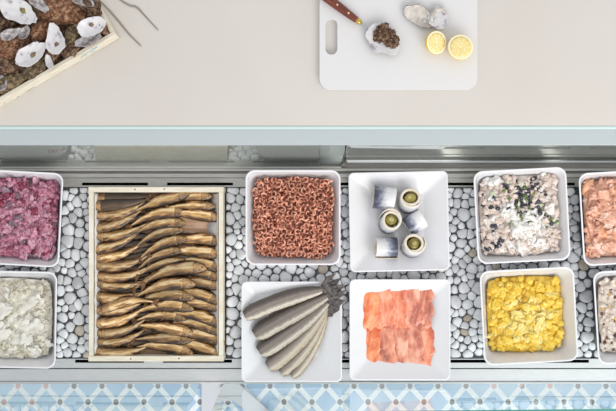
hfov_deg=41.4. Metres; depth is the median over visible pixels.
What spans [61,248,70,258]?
pebble
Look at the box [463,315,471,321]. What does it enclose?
pebble
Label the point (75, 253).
pebble
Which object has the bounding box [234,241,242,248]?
pebble
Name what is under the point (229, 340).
pebble
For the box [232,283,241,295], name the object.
pebble
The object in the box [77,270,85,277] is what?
pebble
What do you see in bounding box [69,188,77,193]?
pebble
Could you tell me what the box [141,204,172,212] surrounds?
smoked sprat
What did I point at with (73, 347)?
pebble
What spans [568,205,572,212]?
pebble
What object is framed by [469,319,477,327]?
pebble
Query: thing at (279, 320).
whole herring
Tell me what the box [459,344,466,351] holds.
pebble
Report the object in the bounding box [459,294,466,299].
pebble
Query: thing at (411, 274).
pebble
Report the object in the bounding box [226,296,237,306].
pebble
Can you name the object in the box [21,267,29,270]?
pebble
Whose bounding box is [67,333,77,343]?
pebble
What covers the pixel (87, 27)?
shell
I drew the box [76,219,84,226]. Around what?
pebble
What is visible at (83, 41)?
shell
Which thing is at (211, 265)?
smoked sprat
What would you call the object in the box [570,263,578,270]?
pebble
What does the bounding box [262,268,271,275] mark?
pebble
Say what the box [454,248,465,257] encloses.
pebble
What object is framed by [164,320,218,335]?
smoked sprat
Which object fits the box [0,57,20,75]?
oyster
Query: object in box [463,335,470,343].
pebble
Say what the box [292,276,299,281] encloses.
pebble
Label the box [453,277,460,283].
pebble
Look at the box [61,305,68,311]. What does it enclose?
pebble
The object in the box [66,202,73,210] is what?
pebble
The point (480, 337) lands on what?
pebble
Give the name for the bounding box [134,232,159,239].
smoked sprat
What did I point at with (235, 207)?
pebble
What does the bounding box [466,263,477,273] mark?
pebble
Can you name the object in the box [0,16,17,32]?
oyster
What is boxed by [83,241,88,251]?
pebble
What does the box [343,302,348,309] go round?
pebble
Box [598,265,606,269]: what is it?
pebble
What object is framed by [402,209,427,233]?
rollmop
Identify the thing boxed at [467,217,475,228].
pebble
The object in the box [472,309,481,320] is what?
pebble
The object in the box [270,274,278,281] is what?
pebble
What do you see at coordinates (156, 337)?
smoked sprat
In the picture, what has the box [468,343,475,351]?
pebble
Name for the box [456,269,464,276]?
pebble
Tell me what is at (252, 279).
pebble
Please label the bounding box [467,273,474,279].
pebble
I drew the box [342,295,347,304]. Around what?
pebble
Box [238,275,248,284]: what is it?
pebble
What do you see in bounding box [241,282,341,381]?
square plate
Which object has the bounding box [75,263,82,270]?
pebble
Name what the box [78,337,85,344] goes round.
pebble
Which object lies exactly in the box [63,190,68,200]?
pebble
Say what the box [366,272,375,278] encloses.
pebble
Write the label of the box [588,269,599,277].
pebble
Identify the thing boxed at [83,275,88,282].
pebble
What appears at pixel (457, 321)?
pebble
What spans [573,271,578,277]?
pebble
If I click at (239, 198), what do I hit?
pebble
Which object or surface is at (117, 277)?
smoked sprat
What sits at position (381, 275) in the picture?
pebble
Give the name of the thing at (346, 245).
pebble
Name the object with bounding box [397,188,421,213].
rollmop
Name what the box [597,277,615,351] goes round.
salad
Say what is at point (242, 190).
pebble
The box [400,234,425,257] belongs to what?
rollmop
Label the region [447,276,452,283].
pebble
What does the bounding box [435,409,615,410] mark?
glass pane
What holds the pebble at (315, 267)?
on the display case
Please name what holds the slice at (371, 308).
on the square plate at (360, 367)
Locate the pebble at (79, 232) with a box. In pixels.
[74,228,84,236]
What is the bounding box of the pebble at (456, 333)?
[453,329,459,338]
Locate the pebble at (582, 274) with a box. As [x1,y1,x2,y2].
[578,270,585,278]
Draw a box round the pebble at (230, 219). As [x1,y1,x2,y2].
[226,212,234,224]
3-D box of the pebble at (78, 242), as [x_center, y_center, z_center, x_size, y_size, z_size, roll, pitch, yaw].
[-0.560,0.092,1.992,0.027,0.016,0.029,0,90,0]
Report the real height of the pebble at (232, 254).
0.012 m
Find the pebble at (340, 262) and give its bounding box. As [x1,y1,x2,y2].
[335,257,342,267]
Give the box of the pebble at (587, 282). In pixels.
[583,279,590,287]
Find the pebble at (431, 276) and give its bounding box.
[429,274,435,278]
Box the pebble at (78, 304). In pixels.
[74,299,82,310]
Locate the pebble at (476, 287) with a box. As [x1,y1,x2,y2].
[471,282,480,294]
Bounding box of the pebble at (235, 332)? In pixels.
[229,326,240,338]
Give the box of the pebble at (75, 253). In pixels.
[71,249,79,260]
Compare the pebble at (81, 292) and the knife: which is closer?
the knife
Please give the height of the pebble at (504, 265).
0.010 m
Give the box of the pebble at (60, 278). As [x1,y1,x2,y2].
[57,275,63,284]
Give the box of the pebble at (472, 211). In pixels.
[469,207,474,216]
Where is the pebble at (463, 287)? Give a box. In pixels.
[458,282,469,293]
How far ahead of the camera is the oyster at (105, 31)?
1.82 m
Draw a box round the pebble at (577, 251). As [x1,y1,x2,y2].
[574,247,580,255]
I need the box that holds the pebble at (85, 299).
[80,296,88,303]
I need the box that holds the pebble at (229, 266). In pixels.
[226,262,233,271]
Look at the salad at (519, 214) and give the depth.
1.92 m
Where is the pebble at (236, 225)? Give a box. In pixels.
[233,221,240,228]
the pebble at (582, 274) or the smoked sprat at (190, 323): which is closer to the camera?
the smoked sprat at (190, 323)
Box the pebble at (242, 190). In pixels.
[240,188,245,195]
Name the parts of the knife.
handle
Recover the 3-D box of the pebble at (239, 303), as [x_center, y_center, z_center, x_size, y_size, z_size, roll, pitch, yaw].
[-0.165,0.247,1.994,0.022,0.012,0.019,38,90,0]
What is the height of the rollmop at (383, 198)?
0.049 m
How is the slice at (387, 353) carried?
on the square plate at (360, 367)
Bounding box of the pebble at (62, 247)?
[60,243,66,251]
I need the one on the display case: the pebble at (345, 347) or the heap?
the pebble at (345, 347)
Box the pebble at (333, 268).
[330,265,338,271]
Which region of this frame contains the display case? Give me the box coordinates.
[0,126,615,383]
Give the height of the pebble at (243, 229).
0.010 m
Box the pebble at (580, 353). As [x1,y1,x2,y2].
[577,348,582,357]
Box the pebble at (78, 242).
[74,237,83,248]
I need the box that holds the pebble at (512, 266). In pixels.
[509,263,516,269]
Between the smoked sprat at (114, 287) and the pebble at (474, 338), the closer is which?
the smoked sprat at (114, 287)
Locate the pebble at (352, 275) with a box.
[348,271,356,279]
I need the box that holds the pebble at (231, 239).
[226,233,236,245]
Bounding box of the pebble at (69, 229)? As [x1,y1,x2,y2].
[62,224,74,235]
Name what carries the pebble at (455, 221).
on the display case
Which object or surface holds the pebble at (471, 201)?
on the display case
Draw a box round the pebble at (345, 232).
[342,229,348,236]
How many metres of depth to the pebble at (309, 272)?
1.99 m
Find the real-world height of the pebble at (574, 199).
0.014 m
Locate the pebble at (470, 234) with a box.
[467,229,474,238]
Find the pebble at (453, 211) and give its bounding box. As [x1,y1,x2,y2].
[449,208,456,215]
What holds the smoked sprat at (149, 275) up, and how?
on the smoked sprat
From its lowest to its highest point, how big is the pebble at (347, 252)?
0.010 m
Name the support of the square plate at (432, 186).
on the display case
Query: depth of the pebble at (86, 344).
1.99 m
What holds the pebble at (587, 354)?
on the display case
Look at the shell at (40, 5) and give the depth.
1.80 m
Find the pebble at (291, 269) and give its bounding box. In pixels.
[285,265,296,273]
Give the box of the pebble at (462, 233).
[457,229,466,238]
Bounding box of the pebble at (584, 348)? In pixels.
[581,344,588,351]
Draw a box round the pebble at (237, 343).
[234,339,240,347]
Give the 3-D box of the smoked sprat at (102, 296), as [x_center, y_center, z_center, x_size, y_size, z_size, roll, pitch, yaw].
[-0.449,0.217,1.966,0.150,0.026,0.035,-7,90,0]
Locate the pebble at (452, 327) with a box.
[450,323,456,330]
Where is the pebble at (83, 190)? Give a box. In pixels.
[80,188,87,192]
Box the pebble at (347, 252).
[344,249,349,255]
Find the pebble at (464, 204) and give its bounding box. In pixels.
[461,200,468,208]
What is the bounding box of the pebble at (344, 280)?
[341,277,350,285]
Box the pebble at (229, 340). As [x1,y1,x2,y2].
[226,335,233,344]
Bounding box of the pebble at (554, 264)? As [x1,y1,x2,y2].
[549,262,560,267]
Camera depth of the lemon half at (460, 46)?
1.82 m
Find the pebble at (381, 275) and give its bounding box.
[377,271,385,278]
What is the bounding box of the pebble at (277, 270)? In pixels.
[273,266,280,273]
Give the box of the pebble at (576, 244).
[573,242,579,248]
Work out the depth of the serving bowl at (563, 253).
1.92 m
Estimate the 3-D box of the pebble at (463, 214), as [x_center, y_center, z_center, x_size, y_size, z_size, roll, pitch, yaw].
[0.381,0.023,1.990,0.031,0.020,0.033,0,90,0]
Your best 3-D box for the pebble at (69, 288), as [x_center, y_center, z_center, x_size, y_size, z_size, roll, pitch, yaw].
[-0.583,0.203,1.994,0.021,0.012,0.017,0,90,0]
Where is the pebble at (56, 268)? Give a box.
[52,264,60,271]
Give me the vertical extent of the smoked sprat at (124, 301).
0.019 m
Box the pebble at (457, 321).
[452,317,461,327]
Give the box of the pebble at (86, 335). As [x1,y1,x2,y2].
[84,333,88,339]
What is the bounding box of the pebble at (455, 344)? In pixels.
[450,340,458,348]
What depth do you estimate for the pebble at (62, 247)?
1.99 m
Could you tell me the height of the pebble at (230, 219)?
0.017 m
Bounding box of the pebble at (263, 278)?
[259,275,269,281]
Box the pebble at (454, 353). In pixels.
[450,349,460,357]
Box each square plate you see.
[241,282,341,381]
[348,171,449,271]
[349,279,449,379]
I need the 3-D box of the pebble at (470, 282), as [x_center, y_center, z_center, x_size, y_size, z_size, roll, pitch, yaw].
[0.398,0.189,1.994,0.017,0.011,0.021,30,90,0]
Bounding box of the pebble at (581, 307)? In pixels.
[576,302,586,313]
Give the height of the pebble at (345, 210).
0.015 m
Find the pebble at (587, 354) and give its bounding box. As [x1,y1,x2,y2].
[584,351,591,357]
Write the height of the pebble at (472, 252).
0.013 m
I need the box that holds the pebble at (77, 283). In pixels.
[72,276,83,288]
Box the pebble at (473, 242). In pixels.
[469,238,476,247]
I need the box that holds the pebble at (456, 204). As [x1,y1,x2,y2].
[453,199,460,208]
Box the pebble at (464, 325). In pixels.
[460,321,468,328]
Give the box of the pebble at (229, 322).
[226,319,234,325]
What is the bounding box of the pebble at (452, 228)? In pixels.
[449,224,456,232]
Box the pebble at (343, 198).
[340,194,347,205]
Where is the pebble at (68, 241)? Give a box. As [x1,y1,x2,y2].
[60,235,73,247]
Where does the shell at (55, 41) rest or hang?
on the oyster at (71, 34)
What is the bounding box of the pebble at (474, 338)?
[471,335,477,341]
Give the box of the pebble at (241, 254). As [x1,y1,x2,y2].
[236,249,245,259]
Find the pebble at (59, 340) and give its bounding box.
[56,336,64,343]
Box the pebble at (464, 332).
[460,329,467,335]
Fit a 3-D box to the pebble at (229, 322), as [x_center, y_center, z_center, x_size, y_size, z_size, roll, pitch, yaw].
[-0.190,0.287,1.994,0.022,0.011,0.015,17,90,0]
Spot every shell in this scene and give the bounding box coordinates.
[0,0,36,24]
[0,28,21,40]
[0,75,6,90]
[15,41,45,66]
[18,25,29,39]
[29,0,48,12]
[45,23,64,53]
[45,54,52,68]
[72,0,94,6]
[74,33,101,46]
[77,16,106,36]
[365,22,399,54]
[403,4,432,27]
[427,6,447,28]
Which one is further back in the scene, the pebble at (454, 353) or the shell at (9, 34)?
the pebble at (454, 353)
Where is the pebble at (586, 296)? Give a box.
[579,290,592,302]
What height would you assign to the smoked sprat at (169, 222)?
0.022 m
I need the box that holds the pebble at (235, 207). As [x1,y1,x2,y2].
[231,203,240,211]
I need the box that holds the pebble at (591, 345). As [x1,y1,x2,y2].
[588,342,594,349]
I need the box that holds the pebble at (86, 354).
[83,351,88,357]
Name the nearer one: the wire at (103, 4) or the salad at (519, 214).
the wire at (103, 4)
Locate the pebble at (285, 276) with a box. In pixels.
[280,271,291,281]
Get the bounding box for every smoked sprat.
[88,223,143,253]
[94,194,151,211]
[94,346,145,355]
[96,201,146,220]
[96,210,141,232]
[96,221,149,241]
[96,237,147,261]
[96,253,152,272]
[96,285,152,302]
[96,293,148,316]
[96,303,147,328]
[97,192,157,199]
[97,263,150,282]
[97,280,149,291]
[97,313,152,338]
[97,328,150,347]
[99,295,160,313]
[100,288,143,292]
[119,247,148,253]
[120,341,146,346]
[123,252,143,258]
[124,206,182,227]
[124,239,151,246]
[124,320,159,329]
[125,264,146,270]
[127,342,193,354]
[128,270,181,294]
[128,273,150,280]
[128,311,150,318]
[128,333,191,344]
[129,213,144,223]
[129,330,153,337]
[130,218,185,241]
[130,276,195,304]
[130,301,193,319]
[131,227,182,252]
[131,290,193,310]
[131,320,192,336]
[132,246,181,275]
[132,311,185,326]
[133,192,189,213]
[133,304,143,310]
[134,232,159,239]
[134,235,187,263]
[135,257,185,281]
[135,260,206,291]
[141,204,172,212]
[144,244,193,259]
[146,254,194,263]
[152,233,189,244]
[153,192,211,201]
[160,309,218,327]
[160,329,224,345]
[161,245,218,258]
[161,270,218,280]
[164,232,218,248]
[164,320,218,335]
[165,200,214,209]
[165,298,218,312]
[181,209,218,222]
[184,340,224,361]
[185,288,218,304]
[186,258,218,272]
[188,276,218,290]
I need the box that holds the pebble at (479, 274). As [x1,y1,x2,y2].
[476,272,483,277]
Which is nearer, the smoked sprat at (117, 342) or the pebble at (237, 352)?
the smoked sprat at (117, 342)
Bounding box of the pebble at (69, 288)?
[65,285,73,291]
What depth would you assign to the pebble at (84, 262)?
1.99 m
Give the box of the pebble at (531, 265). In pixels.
[527,263,536,268]
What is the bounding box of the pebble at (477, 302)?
[474,295,480,307]
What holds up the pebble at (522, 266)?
on the display case
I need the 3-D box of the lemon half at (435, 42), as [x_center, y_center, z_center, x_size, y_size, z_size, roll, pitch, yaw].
[0.287,-0.365,1.833,0.049,0.036,0.052,16,90,0]
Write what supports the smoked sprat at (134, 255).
in the wooden crate at (192, 226)
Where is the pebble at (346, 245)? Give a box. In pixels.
[342,239,349,248]
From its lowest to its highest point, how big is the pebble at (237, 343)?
0.011 m
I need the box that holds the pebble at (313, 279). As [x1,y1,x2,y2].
[309,277,316,281]
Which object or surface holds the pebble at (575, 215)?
on the display case
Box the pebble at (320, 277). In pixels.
[316,274,324,281]
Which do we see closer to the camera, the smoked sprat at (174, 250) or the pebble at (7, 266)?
the smoked sprat at (174, 250)
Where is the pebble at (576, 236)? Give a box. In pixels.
[572,232,580,240]
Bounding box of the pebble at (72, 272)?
[68,268,76,276]
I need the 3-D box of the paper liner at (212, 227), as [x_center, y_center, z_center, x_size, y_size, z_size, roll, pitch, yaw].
[-0.230,0.164,1.967,0.029,0.035,0.385,0,90,0]
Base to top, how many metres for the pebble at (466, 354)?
0.014 m
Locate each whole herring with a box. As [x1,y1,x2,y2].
[242,273,343,320]
[251,277,345,339]
[256,286,344,356]
[265,306,339,371]
[279,299,336,375]
[290,314,332,377]
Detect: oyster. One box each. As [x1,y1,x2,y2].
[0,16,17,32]
[0,35,29,59]
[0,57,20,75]
[0,73,27,94]
[16,23,30,28]
[19,56,45,79]
[29,20,48,42]
[35,0,88,25]
[43,49,58,62]
[54,54,63,62]
[57,25,68,34]
[60,43,81,57]
[63,24,80,56]
[78,0,101,16]
[99,23,108,35]
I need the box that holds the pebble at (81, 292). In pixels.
[77,288,87,296]
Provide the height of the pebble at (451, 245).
0.011 m
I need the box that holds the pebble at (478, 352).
[474,348,481,355]
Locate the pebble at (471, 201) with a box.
[468,198,474,206]
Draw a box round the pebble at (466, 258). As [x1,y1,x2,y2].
[463,255,471,262]
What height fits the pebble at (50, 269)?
0.013 m
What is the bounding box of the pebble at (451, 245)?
[449,241,454,251]
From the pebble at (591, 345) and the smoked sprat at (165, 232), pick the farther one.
the pebble at (591, 345)
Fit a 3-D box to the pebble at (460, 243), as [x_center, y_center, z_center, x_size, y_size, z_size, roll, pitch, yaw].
[0.375,0.093,1.994,0.027,0.012,0.023,0,90,0]
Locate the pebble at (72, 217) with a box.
[69,213,76,222]
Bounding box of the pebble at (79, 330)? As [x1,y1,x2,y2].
[75,326,84,335]
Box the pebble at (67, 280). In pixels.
[63,276,71,284]
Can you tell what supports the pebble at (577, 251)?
on the display case
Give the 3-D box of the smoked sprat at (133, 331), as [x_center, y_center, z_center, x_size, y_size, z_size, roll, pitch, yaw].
[-0.433,0.313,1.978,0.151,0.019,0.032,-6,90,0]
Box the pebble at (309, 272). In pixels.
[304,267,314,277]
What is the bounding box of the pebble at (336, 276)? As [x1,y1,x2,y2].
[332,272,339,279]
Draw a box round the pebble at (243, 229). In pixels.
[241,227,245,234]
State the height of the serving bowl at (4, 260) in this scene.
0.090 m
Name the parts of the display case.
panel, panel trim, rail, panel, panel trim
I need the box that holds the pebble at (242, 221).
[238,217,245,225]
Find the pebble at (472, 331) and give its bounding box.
[468,328,476,335]
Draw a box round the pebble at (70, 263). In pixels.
[65,259,74,267]
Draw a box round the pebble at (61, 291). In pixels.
[57,285,65,295]
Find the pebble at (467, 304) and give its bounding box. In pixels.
[462,299,472,309]
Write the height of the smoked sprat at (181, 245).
0.019 m
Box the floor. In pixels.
[0,384,615,410]
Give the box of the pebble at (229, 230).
[226,227,232,233]
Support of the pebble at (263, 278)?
on the display case
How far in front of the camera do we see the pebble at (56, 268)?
1.99 m
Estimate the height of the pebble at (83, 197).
0.010 m
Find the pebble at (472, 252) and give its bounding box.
[468,248,476,256]
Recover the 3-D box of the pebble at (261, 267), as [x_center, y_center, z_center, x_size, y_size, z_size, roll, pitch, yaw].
[-0.115,0.145,1.991,0.027,0.018,0.027,0,90,0]
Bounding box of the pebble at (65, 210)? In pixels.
[62,206,68,214]
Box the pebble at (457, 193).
[453,188,462,197]
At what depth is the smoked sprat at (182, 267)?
1.95 m
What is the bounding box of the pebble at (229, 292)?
[226,288,232,295]
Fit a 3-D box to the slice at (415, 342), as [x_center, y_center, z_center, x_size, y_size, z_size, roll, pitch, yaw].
[0.242,0.343,1.980,0.079,0.015,0.111,-6,90,0]
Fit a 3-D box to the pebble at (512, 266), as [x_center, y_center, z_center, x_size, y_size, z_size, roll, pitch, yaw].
[0.501,0.149,1.995,0.020,0.009,0.018,-32,90,0]
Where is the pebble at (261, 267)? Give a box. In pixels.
[256,265,265,269]
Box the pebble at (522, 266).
[518,264,525,268]
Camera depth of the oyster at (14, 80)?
1.81 m
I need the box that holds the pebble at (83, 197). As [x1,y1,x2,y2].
[79,194,86,200]
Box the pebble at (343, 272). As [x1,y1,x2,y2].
[339,268,347,276]
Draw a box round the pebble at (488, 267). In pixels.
[485,264,492,270]
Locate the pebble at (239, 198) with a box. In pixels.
[236,194,243,203]
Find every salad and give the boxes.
[0,176,59,261]
[0,278,53,358]
[478,172,561,256]
[486,275,564,352]
[581,177,615,257]
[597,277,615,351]
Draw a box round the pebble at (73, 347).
[69,344,76,350]
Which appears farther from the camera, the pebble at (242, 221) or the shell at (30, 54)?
the pebble at (242, 221)
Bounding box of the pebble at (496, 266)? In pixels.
[492,263,499,269]
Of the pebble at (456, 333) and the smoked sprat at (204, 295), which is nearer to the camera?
the smoked sprat at (204, 295)
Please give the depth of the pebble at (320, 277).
1.99 m
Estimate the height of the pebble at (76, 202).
0.013 m
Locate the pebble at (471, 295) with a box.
[467,291,475,299]
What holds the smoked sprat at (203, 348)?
in the wooden crate at (192, 226)
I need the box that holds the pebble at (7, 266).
[5,265,14,268]
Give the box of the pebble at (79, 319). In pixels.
[73,312,84,324]
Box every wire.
[101,1,140,45]
[120,0,157,29]
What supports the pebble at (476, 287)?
on the display case
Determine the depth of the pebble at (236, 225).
1.99 m
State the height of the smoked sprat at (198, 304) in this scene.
0.021 m
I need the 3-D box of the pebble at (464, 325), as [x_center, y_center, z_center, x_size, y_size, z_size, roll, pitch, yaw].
[0.384,0.293,1.994,0.021,0.011,0.018,17,90,0]
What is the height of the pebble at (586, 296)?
0.018 m
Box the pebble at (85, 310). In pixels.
[81,304,88,315]
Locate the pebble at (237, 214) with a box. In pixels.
[233,211,241,219]
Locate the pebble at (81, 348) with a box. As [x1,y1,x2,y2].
[77,345,85,352]
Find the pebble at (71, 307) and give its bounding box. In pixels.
[69,304,76,311]
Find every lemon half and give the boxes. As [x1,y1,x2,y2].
[425,31,445,53]
[447,34,472,59]
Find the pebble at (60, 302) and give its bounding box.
[57,299,64,305]
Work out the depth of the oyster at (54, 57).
1.81 m
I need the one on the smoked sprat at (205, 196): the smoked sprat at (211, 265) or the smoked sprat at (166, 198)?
the smoked sprat at (166, 198)
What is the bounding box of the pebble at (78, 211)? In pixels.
[73,208,82,216]
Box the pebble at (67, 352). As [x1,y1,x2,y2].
[63,348,71,357]
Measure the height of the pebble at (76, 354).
0.009 m
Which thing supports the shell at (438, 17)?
on the chopping board
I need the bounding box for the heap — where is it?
[253,177,332,256]
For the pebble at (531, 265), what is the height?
0.011 m
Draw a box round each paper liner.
[94,194,102,353]
[208,194,217,353]
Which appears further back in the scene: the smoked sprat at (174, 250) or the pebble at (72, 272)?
the pebble at (72, 272)
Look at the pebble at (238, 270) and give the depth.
1.99 m
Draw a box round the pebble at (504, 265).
[501,263,509,267]
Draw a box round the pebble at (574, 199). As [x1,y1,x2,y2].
[570,195,578,204]
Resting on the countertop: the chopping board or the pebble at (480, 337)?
the chopping board
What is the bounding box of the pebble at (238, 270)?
[233,265,243,274]
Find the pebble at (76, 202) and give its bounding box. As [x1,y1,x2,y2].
[72,196,81,206]
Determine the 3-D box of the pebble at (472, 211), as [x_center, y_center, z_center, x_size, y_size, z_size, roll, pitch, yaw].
[0.405,0.016,1.993,0.022,0.013,0.023,0,90,0]
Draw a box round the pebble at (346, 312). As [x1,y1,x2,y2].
[343,310,348,316]
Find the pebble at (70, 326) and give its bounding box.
[65,322,74,331]
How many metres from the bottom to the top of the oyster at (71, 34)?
0.049 m
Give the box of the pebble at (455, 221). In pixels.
[452,217,459,224]
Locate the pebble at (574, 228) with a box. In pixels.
[570,225,578,232]
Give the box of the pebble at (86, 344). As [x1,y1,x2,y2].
[84,341,88,350]
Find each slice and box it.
[363,292,379,330]
[366,327,380,362]
[373,328,396,363]
[376,289,396,328]
[383,290,408,329]
[393,328,408,362]
[405,289,424,326]
[405,327,423,363]
[407,289,433,330]
[421,327,434,365]
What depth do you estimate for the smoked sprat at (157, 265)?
1.96 m
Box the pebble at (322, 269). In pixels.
[318,265,327,273]
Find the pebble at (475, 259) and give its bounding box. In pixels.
[473,255,481,264]
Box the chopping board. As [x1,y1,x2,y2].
[319,0,476,89]
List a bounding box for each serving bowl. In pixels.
[0,170,62,266]
[0,271,56,368]
[246,170,339,264]
[474,167,569,263]
[480,267,577,364]
[579,171,615,265]
[593,271,615,363]
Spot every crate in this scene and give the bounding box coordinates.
[0,6,119,106]
[88,187,225,360]
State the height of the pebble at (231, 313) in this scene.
0.014 m
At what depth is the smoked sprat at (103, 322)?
1.96 m
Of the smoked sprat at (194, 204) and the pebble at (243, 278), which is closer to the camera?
the smoked sprat at (194, 204)
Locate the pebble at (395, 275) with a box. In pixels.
[392,271,400,278]
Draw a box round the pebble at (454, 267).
[451,264,458,272]
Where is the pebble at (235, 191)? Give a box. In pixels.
[227,188,238,194]
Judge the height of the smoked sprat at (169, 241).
0.022 m
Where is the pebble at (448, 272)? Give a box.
[444,268,452,275]
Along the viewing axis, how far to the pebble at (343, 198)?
1.99 m
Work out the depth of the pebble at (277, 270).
1.99 m
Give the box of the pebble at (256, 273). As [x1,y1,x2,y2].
[252,269,261,277]
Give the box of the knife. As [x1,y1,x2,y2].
[323,0,367,29]
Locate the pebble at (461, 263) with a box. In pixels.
[458,259,466,268]
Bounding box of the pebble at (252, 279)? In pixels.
[249,276,257,281]
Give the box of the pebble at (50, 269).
[47,268,54,274]
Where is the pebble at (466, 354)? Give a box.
[463,350,472,357]
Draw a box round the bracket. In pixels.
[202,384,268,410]
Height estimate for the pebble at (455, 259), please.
0.011 m
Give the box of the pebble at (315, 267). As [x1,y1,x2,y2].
[308,265,317,269]
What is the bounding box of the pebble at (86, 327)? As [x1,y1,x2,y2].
[84,324,88,332]
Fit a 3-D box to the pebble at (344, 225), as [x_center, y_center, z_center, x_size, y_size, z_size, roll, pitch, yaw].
[0.088,0.049,1.994,0.019,0.013,0.020,-40,90,0]
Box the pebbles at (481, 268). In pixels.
[39,188,612,357]
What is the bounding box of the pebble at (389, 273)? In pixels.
[386,271,392,277]
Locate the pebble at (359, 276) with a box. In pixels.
[357,274,364,278]
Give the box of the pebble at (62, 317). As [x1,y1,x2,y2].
[57,313,67,322]
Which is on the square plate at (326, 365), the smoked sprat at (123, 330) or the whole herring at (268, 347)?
the whole herring at (268, 347)
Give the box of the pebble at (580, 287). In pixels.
[575,281,585,291]
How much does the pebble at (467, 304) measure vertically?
0.014 m
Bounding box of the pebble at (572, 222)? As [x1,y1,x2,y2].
[569,219,576,225]
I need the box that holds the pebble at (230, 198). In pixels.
[226,193,235,202]
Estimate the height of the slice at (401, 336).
0.014 m
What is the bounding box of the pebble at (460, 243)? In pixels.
[456,239,466,247]
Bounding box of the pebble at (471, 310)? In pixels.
[467,308,474,315]
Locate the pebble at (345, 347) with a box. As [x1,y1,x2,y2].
[342,344,348,351]
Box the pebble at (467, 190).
[463,188,471,193]
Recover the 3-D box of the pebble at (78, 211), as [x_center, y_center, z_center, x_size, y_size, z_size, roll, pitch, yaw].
[-0.563,0.017,1.994,0.024,0.011,0.024,0,90,0]
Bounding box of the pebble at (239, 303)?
[237,301,240,309]
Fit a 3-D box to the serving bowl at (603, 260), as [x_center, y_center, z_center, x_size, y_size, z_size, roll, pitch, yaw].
[0.748,0.027,1.954,0.218,0.090,0.218,-4,90,0]
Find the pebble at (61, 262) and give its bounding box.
[57,258,65,266]
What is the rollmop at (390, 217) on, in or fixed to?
on the square plate at (432, 186)
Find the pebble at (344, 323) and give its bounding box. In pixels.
[342,317,346,328]
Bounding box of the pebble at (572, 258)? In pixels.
[567,251,579,262]
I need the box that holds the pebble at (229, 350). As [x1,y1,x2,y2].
[226,346,233,354]
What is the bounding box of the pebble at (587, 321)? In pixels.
[583,317,594,326]
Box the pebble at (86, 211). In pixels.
[83,208,88,215]
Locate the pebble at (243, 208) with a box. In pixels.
[241,205,245,216]
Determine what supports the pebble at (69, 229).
on the display case
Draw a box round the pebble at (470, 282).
[467,280,474,287]
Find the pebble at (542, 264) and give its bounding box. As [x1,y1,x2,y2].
[538,261,547,267]
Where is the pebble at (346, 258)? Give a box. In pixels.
[343,255,349,262]
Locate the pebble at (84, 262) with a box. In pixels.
[80,258,88,267]
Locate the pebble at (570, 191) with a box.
[567,188,574,195]
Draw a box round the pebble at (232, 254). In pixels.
[229,250,235,257]
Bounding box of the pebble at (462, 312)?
[458,308,465,315]
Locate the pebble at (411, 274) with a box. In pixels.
[407,271,419,278]
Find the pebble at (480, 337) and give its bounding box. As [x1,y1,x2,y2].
[478,334,482,341]
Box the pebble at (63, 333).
[58,329,68,338]
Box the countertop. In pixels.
[0,0,615,125]
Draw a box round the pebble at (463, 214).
[457,208,469,221]
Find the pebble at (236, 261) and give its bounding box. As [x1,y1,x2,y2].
[232,258,240,265]
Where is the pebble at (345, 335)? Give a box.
[342,331,348,342]
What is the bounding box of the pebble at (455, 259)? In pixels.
[451,256,458,263]
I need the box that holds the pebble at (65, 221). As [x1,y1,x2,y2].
[61,217,70,226]
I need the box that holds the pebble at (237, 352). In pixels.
[232,348,240,357]
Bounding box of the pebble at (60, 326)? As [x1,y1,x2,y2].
[57,323,64,331]
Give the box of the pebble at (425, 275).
[422,272,428,278]
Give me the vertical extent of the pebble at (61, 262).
0.010 m
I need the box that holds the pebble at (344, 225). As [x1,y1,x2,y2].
[340,221,348,229]
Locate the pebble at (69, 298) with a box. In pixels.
[64,292,76,304]
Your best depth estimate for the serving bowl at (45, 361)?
1.93 m
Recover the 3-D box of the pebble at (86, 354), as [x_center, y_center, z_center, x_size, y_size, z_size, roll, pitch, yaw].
[-0.541,0.364,1.994,0.020,0.012,0.016,0,90,0]
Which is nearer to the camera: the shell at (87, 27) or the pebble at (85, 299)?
the shell at (87, 27)
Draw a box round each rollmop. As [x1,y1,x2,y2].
[372,186,396,209]
[374,237,397,258]
[378,208,401,233]
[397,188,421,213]
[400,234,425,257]
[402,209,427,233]
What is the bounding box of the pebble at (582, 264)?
[578,259,587,269]
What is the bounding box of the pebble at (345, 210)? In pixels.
[341,206,348,216]
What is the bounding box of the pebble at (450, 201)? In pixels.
[448,198,452,206]
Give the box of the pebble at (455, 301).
[450,295,461,308]
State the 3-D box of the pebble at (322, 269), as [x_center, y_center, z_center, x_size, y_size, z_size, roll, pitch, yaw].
[0.037,0.155,1.994,0.024,0.012,0.024,0,90,0]
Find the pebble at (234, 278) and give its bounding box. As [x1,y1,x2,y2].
[231,274,237,281]
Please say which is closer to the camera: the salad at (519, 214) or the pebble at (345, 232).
the salad at (519, 214)
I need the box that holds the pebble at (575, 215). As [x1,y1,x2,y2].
[572,212,579,221]
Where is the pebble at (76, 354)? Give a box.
[72,351,80,357]
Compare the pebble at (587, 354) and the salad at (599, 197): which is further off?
the pebble at (587, 354)
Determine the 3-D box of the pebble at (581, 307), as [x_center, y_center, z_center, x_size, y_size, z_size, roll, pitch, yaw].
[0.670,0.249,1.994,0.023,0.012,0.030,-40,90,0]
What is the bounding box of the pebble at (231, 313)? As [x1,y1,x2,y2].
[226,308,238,319]
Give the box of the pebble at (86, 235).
[84,231,88,239]
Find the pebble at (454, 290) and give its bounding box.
[451,285,457,293]
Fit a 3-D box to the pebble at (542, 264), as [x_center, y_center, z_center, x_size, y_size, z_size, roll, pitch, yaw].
[0.575,0.143,1.994,0.024,0.012,0.025,0,90,0]
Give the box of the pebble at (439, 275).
[436,272,445,278]
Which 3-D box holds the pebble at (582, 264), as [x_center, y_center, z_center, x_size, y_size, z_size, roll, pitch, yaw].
[0.672,0.145,1.992,0.025,0.016,0.027,0,90,0]
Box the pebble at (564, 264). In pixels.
[560,261,569,267]
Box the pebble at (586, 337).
[580,332,593,343]

